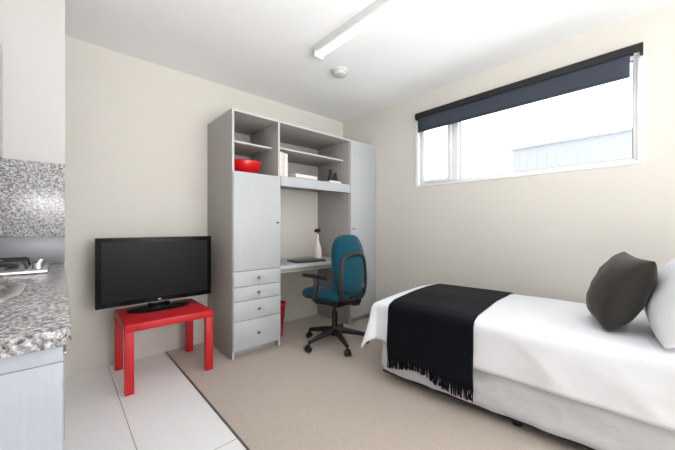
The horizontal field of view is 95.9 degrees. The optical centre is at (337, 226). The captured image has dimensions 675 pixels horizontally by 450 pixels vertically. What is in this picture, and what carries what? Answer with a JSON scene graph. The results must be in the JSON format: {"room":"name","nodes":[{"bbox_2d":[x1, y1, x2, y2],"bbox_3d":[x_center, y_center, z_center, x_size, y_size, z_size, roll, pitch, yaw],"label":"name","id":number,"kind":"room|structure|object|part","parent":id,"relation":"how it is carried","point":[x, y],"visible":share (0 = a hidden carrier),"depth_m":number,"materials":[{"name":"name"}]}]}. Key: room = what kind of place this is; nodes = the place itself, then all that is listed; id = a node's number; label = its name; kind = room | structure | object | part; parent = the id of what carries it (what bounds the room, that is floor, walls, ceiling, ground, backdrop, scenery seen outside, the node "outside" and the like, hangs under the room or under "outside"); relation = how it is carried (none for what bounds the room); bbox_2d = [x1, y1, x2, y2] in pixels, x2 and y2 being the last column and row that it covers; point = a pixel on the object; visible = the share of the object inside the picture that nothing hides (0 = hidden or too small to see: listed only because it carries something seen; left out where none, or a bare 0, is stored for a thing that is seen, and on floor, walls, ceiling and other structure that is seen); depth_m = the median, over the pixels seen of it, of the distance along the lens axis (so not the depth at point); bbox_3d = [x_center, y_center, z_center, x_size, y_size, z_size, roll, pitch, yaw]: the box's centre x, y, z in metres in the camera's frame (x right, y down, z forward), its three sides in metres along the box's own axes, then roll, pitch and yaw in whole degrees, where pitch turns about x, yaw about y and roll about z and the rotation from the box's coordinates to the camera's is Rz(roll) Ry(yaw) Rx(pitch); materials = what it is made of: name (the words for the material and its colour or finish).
{"room":"studio apartment","nodes":[
{"label":"studio apartment","id":0,"kind":"room"},
{"bbox_2d":[0,0,64,439],"bbox_3d":[-1.638,-0.145,1.389,0.588,2.450,0.120,0,0,-42],"label":"wall","id":1,"kind":"structure","parent":0,"point":[32,32],"depth_m":1.47,"materials":[{"name":"grey paint"}]},
{"bbox_2d":[0,158,64,263],"bbox_3d":[-1.591,-0.066,1.338,0.585,0.492,0.017,0,0,-42],"label":"backsplash","id":2,"kind":"structure","parent":1,"relation":"attached to","point":[32,193],"depth_m":1.45,"materials":[{"name":"stone"}]},
{"bbox_2d":[65,36,342,376],"bbox_3d":[-1.229,-0.095,2.979,3.736,2.550,0.200,0,0,-42],"label":"wall","id":3,"kind":"structure","parent":0,"point":[136,129],"depth_m":2.50,"materials":[{"name":"white paint"}]},
{"bbox_2d":[280,256,331,272],"bbox_3d":[-0.381,0.394,3.240,0.873,0.072,0.553,0,0,-42],"label":"desk","id":4,"kind":"object","parent":3,"relation":"attached to","point":[286,267],"visible":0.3,"depth_m":2.99,"materials":[{"name":"grey laminate"}]},
{"bbox_2d":[287,258,325,262],"bbox_3d":[-0.318,0.348,3.126,0.330,0.018,0.230,0,0,-35],"label":"laptop","id":5,"kind":"object","parent":4,"relation":"on","point":[303,260],"visible":1,"depth_m":3.07,"materials":[{"name":"grey plastic"}]},
{"bbox_3d":[-0.221,0.411,3.064,0.873,0.038,0.018,0,0,-42],"label":"rail","id":6,"kind":"part","parent":4,"relation":"part of","materials":[{"name":"grey laminate"}]},
{"bbox_2d":[313,228,321,258],"bbox_3d":[-0.224,0.188,3.401,0.097,0.340,0.097,0,0,-42],"label":"vase","id":7,"kind":"object","parent":4,"relation":"on","point":[317,251],"visible":0.96,"depth_m":3.37,"materials":[{"name":"beige ceramic"}]},
{"bbox_2d":[280,121,349,192],"bbox_3d":[-0.375,-0.660,3.233,0.873,0.588,0.571,0,0,-42],"label":"shelf unit","id":8,"kind":"object","parent":3,"relation":"attached to","point":[301,144],"visible":0.71,"depth_m":3.26,"materials":[{"name":"grey laminate"}]},
{"bbox_2d":[280,152,281,175],"bbox_3d":[-0.601,-0.572,2.880,0.034,0.236,0.222,0,0,-42],"label":"folder","id":9,"kind":"object","parent":8,"relation":"on","point":[280,152],"visible":0.18,"depth_m":2.80,"materials":[{"name":"white paper"}]},
{"bbox_2d":[282,152,284,175],"bbox_3d":[-0.577,-0.570,2.902,0.028,0.232,0.222,0,0,-42],"label":"folder","id":10,"kind":"object","parent":8,"relation":"on","point":[283,154],"visible":0.32,"depth_m":2.82,"materials":[{"name":"beige"}]},
{"bbox_2d":[285,154,287,176],"bbox_3d":[-0.553,-0.567,2.924,0.032,0.226,0.222,0,0,-42],"label":"folder","id":11,"kind":"object","parent":8,"relation":"on","point":[286,155],"visible":0.32,"depth_m":2.84,"materials":[{"name":"white paper"}]},
{"bbox_3d":[-0.564,-0.678,3.441,0.873,0.516,0.008,0,0,-42],"label":"panel","id":12,"kind":"part","parent":8,"relation":"part of","materials":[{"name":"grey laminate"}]},
{"bbox_3d":[-0.412,-0.736,3.274,0.873,0.016,0.445,0,0,-42],"label":"shelf","id":13,"kind":"part","parent":8,"relation":"part of","materials":[{"name":"grey laminate"}]},
{"bbox_3d":[-0.382,-0.945,3.241,0.873,0.018,0.550,0,0,-42],"label":"panel","id":14,"kind":"part","parent":8,"relation":"part of","materials":[{"name":"grey laminate"}]},
{"bbox_3d":[-0.051,-0.472,3.308,0.170,0.038,0.100,0,0,-42],"label":"box","id":15,"kind":"object","parent":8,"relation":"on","visible":0},
{"bbox_2d":[328,169,332,180],"bbox_3d":[-0.076,-0.557,3.299,0.058,0.130,0.058,0,0,-42],"label":"ornament","id":16,"kind":"object","parent":15,"relation":"on","point":[330,177],"visible":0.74,"depth_m":3.28,"materials":[{"name":"black plastic"}]},
{"bbox_2d":[333,173,337,180],"bbox_3d":[-0.025,-0.542,3.346,0.058,0.100,0.058,0,0,-42],"label":"ornament","id":17,"kind":"object","parent":15,"relation":"on","point":[335,178],"visible":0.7,"depth_m":3.33,"materials":[{"name":"black plastic"}]},
{"bbox_3d":[-0.366,-0.464,3.089,0.262,0.021,0.180,0,0,-42],"label":"book","id":18,"kind":"object","parent":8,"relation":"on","visible":0},
{"bbox_2d":[288,173,316,179],"bbox_3d":[-0.371,-0.492,3.080,0.195,0.034,0.282,0,0,44],"label":"book","id":19,"kind":"object","parent":18,"relation":"on","point":[294,174],"visible":0.52,"depth_m":2.99,"materials":[{"name":"white paper"}]},
{"bbox_2d":[63,314,589,449],"bbox_3d":[0.633,1.129,0.935,3.336,0.103,5.330,0,0,-42],"label":"floor","id":20,"kind":"structure","parent":0,"point":[285,396],"depth_m":1.81,"materials":[{"name":"beige carpet"}]},
{"bbox_2d":[0,344,65,449],"bbox_3d":[-1.148,0.647,0.848,0.575,0.866,1.333,0,0,-42],"label":"base cabinet","id":21,"kind":"object","parent":20,"relation":"on","point":[31,384],"visible":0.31,"depth_m":0.52,"materials":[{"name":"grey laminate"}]},
{"bbox_3d":[-0.707,0.228,0.360,0.569,0.027,0.018,0,0,-42],"label":"rail","id":22,"kind":"part","parent":21,"relation":"part of","materials":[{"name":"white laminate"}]},
{"bbox_2d":[0,263,71,358],"bbox_3d":[-1.143,0.197,0.845,0.584,0.030,1.348,0,0,-42],"label":"countertop","id":23,"kind":"structure","parent":21,"relation":"on","point":[39,319],"depth_m":0.62,"materials":[{"name":"stone"}]},
{"bbox_2d":[0,282,25,302],"bbox_3d":[-1.057,0.165,0.715,0.450,0.335,0.410,0,0,-42],"label":"sink","id":24,"kind":"object","parent":23,"relation":"in","point":[9,291],"visible":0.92,"depth_m":0.85,"materials":[{"name":"silver metal"}]},
{"bbox_2d":[0,257,49,276],"bbox_3d":[-1.435,0.157,1.152,0.500,0.050,0.365,0,0,-42],"label":"cooktop","id":25,"kind":"object","parent":23,"relation":"in","point":[39,266],"visible":1,"depth_m":1.22,"materials":[{"name":"silver metal"}]},
{"bbox_3d":[-1.359,0.160,1.224,0.110,0.016,0.110,0,0,-42],"label":"burner","id":26,"kind":"part","parent":25,"relation":"part of","materials":[{"name":"black plastic"}]},
{"bbox_3d":[-1.215,0.158,1.233,0.034,0.020,0.034,0,0,-42],"label":"control knob","id":27,"kind":"part","parent":25,"relation":"part of","materials":[{"name":"silver metal"}]},
{"bbox_3d":[-0.651,0.285,0.724,0.008,0.010,0.120,0,0,-42],"label":"handle","id":28,"kind":"part","parent":21,"relation":"part of","materials":[{"name":"silver metal"}]},
{"bbox_2d":[114,298,212,396],"bbox_3d":[-1.315,0.855,2.302,0.550,0.450,0.510,0,0,-42],"label":"side table","id":29,"kind":"object","parent":20,"relation":"on","point":[129,323],"visible":0.97,"depth_m":2.21,"materials":[{"name":"red paint"}]},
{"bbox_3d":[-1.655,0.880,2.303,0.050,0.400,0.050,0,0,-42],"label":"leg","id":30,"kind":"part","parent":29,"relation":"part of","materials":[{"name":"red paint"}]},
{"bbox_3d":[-1.345,0.880,1.963,0.050,0.400,0.050,0,0,-42],"label":"leg","id":31,"kind":"part","parent":29,"relation":"part of","materials":[{"name":"red paint"}]},
{"bbox_2d":[94,236,210,312],"bbox_3d":[-1.388,0.356,2.374,0.790,0.548,0.240,0,0,-42],"label":"television","id":32,"kind":"object","parent":29,"relation":"on","point":[153,271],"visible":1,"depth_m":2.33,"materials":[{"name":"black plastic"}]},
{"bbox_3d":[-1.285,0.878,2.640,0.050,0.396,0.050,0,0,-42],"label":"leg","id":33,"kind":"part","parent":29,"relation":"part of","materials":[{"name":"red paint"}]},
{"bbox_3d":[-0.975,0.878,2.300,0.050,0.396,0.050,0,0,-42],"label":"leg","id":34,"kind":"part","parent":29,"relation":"part of","materials":[{"name":"red paint"}]},
{"bbox_2d":[166,351,249,449],"bbox_3d":[0.318,1.127,0.648,0.010,0.105,5.330,0,0,-42],"label":"threshold strip","id":35,"kind":"object","parent":20,"relation":"on","point":[167,353],"visible":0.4,"depth_m":1.81,"materials":[{"name":"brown metal"}]},
{"bbox_2d":[207,108,280,360],"bbox_3d":[-0.854,0.061,2.780,0.443,2.030,0.595,0,0,-42],"label":"wardrobe","id":36,"kind":"object","parent":20,"relation":"on","point":[244,208],"visible":0.98,"depth_m":2.60,"materials":[{"name":"grey laminate"}]},
{"bbox_3d":[-1.026,0.061,2.654,0.018,2.030,0.550,0,0,-42],"label":"panel","id":37,"kind":"part","parent":36,"relation":"part of","materials":[{"name":"grey laminate"}]},
{"bbox_3d":[-1.052,0.022,2.997,0.407,1.916,0.008,0,0,-42],"label":"panel","id":38,"kind":"part","parent":36,"relation":"part of","materials":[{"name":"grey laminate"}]},
{"bbox_2d":[234,159,261,173],"bbox_3d":[-0.826,-0.508,2.711,0.300,0.120,0.300,0,0,-42],"label":"bowl","id":39,"kind":"object","parent":36,"relation":"on","point":[243,165],"visible":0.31,"depth_m":2.60,"materials":[{"name":"red ceramic"}]},
{"bbox_2d":[234,142,270,156],"bbox_3d":[-0.903,-0.721,2.834,0.405,0.016,0.433,0,0,-42],"label":"shelf","id":40,"kind":"object","parent":36,"relation":"attached to","point":[241,149],"depth_m":2.83,"materials":[{"name":"grey laminate"}]},
{"bbox_3d":[-0.870,-0.945,2.797,0.407,0.018,0.550,0,0,-42],"label":"panel","id":41,"kind":"part","parent":36,"relation":"part of","materials":[{"name":"grey laminate"}]},
{"bbox_3d":[-0.676,0.892,2.584,0.434,0.235,0.017,0,0,-42],"label":"drawer","id":42,"kind":"part","parent":36,"relation":"part of","materials":[{"name":"grey laminate"}]},
{"bbox_3d":[-0.676,0.693,2.584,0.434,0.157,0.017,0,0,-42],"label":"drawer","id":43,"kind":"part","parent":36,"relation":"part of","materials":[{"name":"grey laminate"}]},
{"bbox_3d":[-0.676,0.553,2.584,0.434,0.114,0.017,0,0,-42],"label":"drawer","id":44,"kind":"part","parent":36,"relation":"part of","materials":[{"name":"grey laminate"}]},
{"bbox_3d":[-0.676,0.430,2.584,0.434,0.124,0.017,0,0,-42],"label":"drawer","id":45,"kind":"part","parent":36,"relation":"part of","materials":[{"name":"grey laminate"}]},
{"bbox_3d":[-0.676,-0.042,2.584,0.434,0.811,0.017,0,0,-42],"label":"door","id":46,"kind":"part","parent":36,"relation":"part of","materials":[{"name":"grey laminate"}]},
{"bbox_3d":[-0.712,0.061,2.940,0.018,2.030,0.550,0,0,-42],"label":"panel","id":47,"kind":"part","parent":36,"relation":"part of","materials":[{"name":"grey laminate"}]},
{"bbox_2d":[281,300,285,336],"bbox_3d":[-0.605,0.913,2.993,0.198,0.328,0.198,0,0,-42],"label":"waste bin","id":48,"kind":"object","parent":20,"relation":"on","point":[283,303],"visible":0.3,"depth_m":2.96,"materials":[{"name":"red paint"}]},
{"bbox_2d":[302,235,368,356],"bbox_3d":[-0.042,0.575,2.797,0.611,1.005,0.612,0,0,41],"label":"office chair","id":49,"kind":"object","parent":20,"relation":"on","point":[349,266],"visible":0.96,"depth_m":2.62,"materials":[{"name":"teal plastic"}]},
{"bbox_3d":[-0.156,0.969,2.885,0.262,0.092,0.059,0,0,34],"label":"leg","id":50,"kind":"part","parent":49,"relation":"part of","materials":[{"name":"black plastic"}]},
{"bbox_3d":[-0.149,0.969,2.700,0.262,0.092,0.059,0,0,-38],"label":"leg","id":51,"kind":"part","parent":49,"relation":"part of","materials":[{"name":"black plastic"}]},
{"bbox_3d":[-0.037,0.593,2.807,0.450,0.100,0.470,0,0,41],"label":"seat","id":52,"kind":"part","parent":49,"relation":"part of","materials":[{"name":"teal fabric"}]},
{"bbox_3d":[0.038,0.969,2.653,0.060,0.092,0.262,0,0,-24],"label":"leg","id":53,"kind":"part","parent":49,"relation":"part of","materials":[{"name":"black plastic"}]},
{"bbox_3d":[0.106,0.325,2.684,0.140,0.505,0.396,0,0,41],"label":"backrest","id":54,"kind":"part","parent":49,"relation":"part of","materials":[{"name":"teal fabric"}]},
{"bbox_3d":[0.132,0.969,2.813,0.262,0.092,0.060,0,0,-6],"label":"leg","id":55,"kind":"part","parent":49,"relation":"part of","materials":[{"name":"black plastic"}]},
{"bbox_3d":[0.147,0.436,2.650,0.050,0.440,0.388,0,0,41],"label":"frame","id":56,"kind":"part","parent":49,"relation":"part of","materials":[{"name":"black plastic"}]},
{"bbox_2d":[318,139,375,324],"bbox_3d":[0.114,0.061,3.662,0.425,2.030,0.595,0,0,-42],"label":"wardrobe","id":57,"kind":"object","parent":20,"relation":"on","point":[354,212],"visible":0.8,"depth_m":3.49,"materials":[{"name":"grey laminate"}]},
{"bbox_3d":[-0.051,0.061,3.542,0.018,2.030,0.550,0,0,-42],"label":"panel","id":58,"kind":"part","parent":57,"relation":"part of","materials":[{"name":"grey laminate"}]},
{"bbox_3d":[0.293,0.038,3.467,0.418,1.943,0.017,0,0,-42],"label":"door","id":59,"kind":"part","parent":57,"relation":"part of","materials":[{"name":"grey laminate"}]},
{"bbox_2d":[381,341,674,449],"bbox_3d":[1.296,0.603,1.827,1.940,0.947,0.894,0,0,42],"label":"bed","id":60,"kind":"object","parent":20,"relation":"on","point":[587,426],"visible":0.21,"depth_m":1.46,"materials":[{"name":"grey fabric"}]},
{"bbox_2d":[361,284,674,431],"bbox_3d":[1.217,0.675,1.843,1.959,0.358,0.977,0,0,42],"label":"duvet","id":61,"kind":"object","parent":60,"relation":"on","point":[554,346],"visible":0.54,"depth_m":1.44,"materials":[{"name":"white fabric"}]},
{"bbox_2d":[387,284,513,402],"bbox_3d":[0.839,0.731,2.197,0.574,0.486,0.907,0,0,42],"label":"throw blanket","id":62,"kind":"object","parent":61,"relation":"on","point":[430,328],"visible":1,"depth_m":1.89,"materials":[{"name":"black fabric"}]},
{"bbox_2d":[586,252,657,329],"bbox_3d":[1.405,0.315,1.524,0.235,0.357,0.400,0,0,31],"label":"cushion","id":63,"kind":"object","parent":61,"relation":"on","point":[623,285],"visible":1,"depth_m":1.40,"materials":[{"name":"grey fabric"}]},
{"bbox_2d":[645,259,674,348],"bbox_3d":[1.595,0.306,1.391,0.678,0.378,0.279,0,0,-42],"label":"pillow","id":64,"kind":"object","parent":61,"relation":"on","point":[660,306],"visible":0.92,"depth_m":1.27,"materials":[{"name":"white fabric"}]},
{"bbox_2d":[65,0,674,122],"bbox_3d":[0.633,-1.445,0.935,3.736,0.150,5.730,0,0,-42],"label":"ceiling","id":65,"kind":"structure","parent":0,"point":[261,48],"depth_m":2.19,"materials":[{"name":"white paint"}]},
{"bbox_2d":[332,66,347,78],"bbox_3d":[0.022,-1.345,2.678,0.149,0.050,0.149,0,0,-42],"label":"smoke detector","id":66,"kind":"object","parent":65,"relation":"attached to","point":[339,72],"visible":1,"depth_m":2.64,"materials":[{"name":"white plastic"}]},
{"bbox_3d":[0.022,-1.360,2.678,0.149,0.020,0.149,0,0,-42],"label":"mounting plate","id":67,"kind":"part","parent":66,"relation":"part of","materials":[{"name":"white plastic"}]},
{"bbox_2d":[312,0,408,60],"bbox_3d":[0.289,-1.334,1.860,0.107,0.072,1.324,0,0,-42],"label":"ceiling light","id":68,"kind":"object","parent":65,"relation":"attached to","point":[378,9],"visible":1,"depth_m":2.02,"materials":[{"name":"white plastic"}]},
{"bbox_2d":[343,2,674,310],"bbox_3d":[2.008,-0.095,2.052,0.200,2.550,5.530,0,0,-42],"label":"wall","id":69,"kind":"structure","parent":0,"point":[549,235],"depth_m":2.42,"materials":[{"name":"white paint"}]},
{"bbox_2d":[415,52,643,187],"bbox_3d":[1.428,-0.784,2.608,0.108,0.757,1.697,0,0,-42],"label":"window","id":70,"kind":"structure","parent":69,"relation":"in","point":[453,130],"depth_m":2.49,"materials":[{"name":"white"}]},
{"bbox_3d":[1.010,-0.782,3.084,0.055,0.658,0.327,0,0,-42],"label":"sash","id":71,"kind":"part","parent":70,"relation":"part of","materials":[{"name":"white"}]},
{"bbox_2d":[415,42,643,132],"bbox_3d":[1.377,-1.060,2.538,0.062,0.201,1.657,0,0,-42],"label":"roller blind","id":72,"kind":"object","parent":70,"relation":"attached to","point":[612,66],"visible":1,"depth_m":2.33,"materials":[{"name":"black fabric"}]},
{"bbox_3d":[1.352,-0.966,2.537,0.009,0.014,1.570,0,0,-42],"label":"rail","id":73,"kind":"part","parent":72,"relation":"part of","materials":[{"name":"grey metal"}]},
{"bbox_3d":[-0.606,-0.095,-0.329,0.200,2.550,5.530,0,0,-42],"label":"wall","id":74,"kind":"structure","parent":0,"visible":0},
{"bbox_2d":[0,43,1,157],"bbox_3d":[-1.211,-0.562,0.769,0.380,0.502,1.368,0,0,-42],"label":"upper cabinet","id":75,"kind":"object","parent":74,"relation":"attached to","point":[0,43],"visible":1,"depth_m":1.35,"materials":[{"name":"grey laminate"}]},
{"label":"outside","id":76,"kind":"structure","parent":0,"visible":0},
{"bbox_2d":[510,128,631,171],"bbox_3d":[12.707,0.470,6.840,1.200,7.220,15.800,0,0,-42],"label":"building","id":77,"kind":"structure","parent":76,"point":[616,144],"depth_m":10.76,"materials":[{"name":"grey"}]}
]}

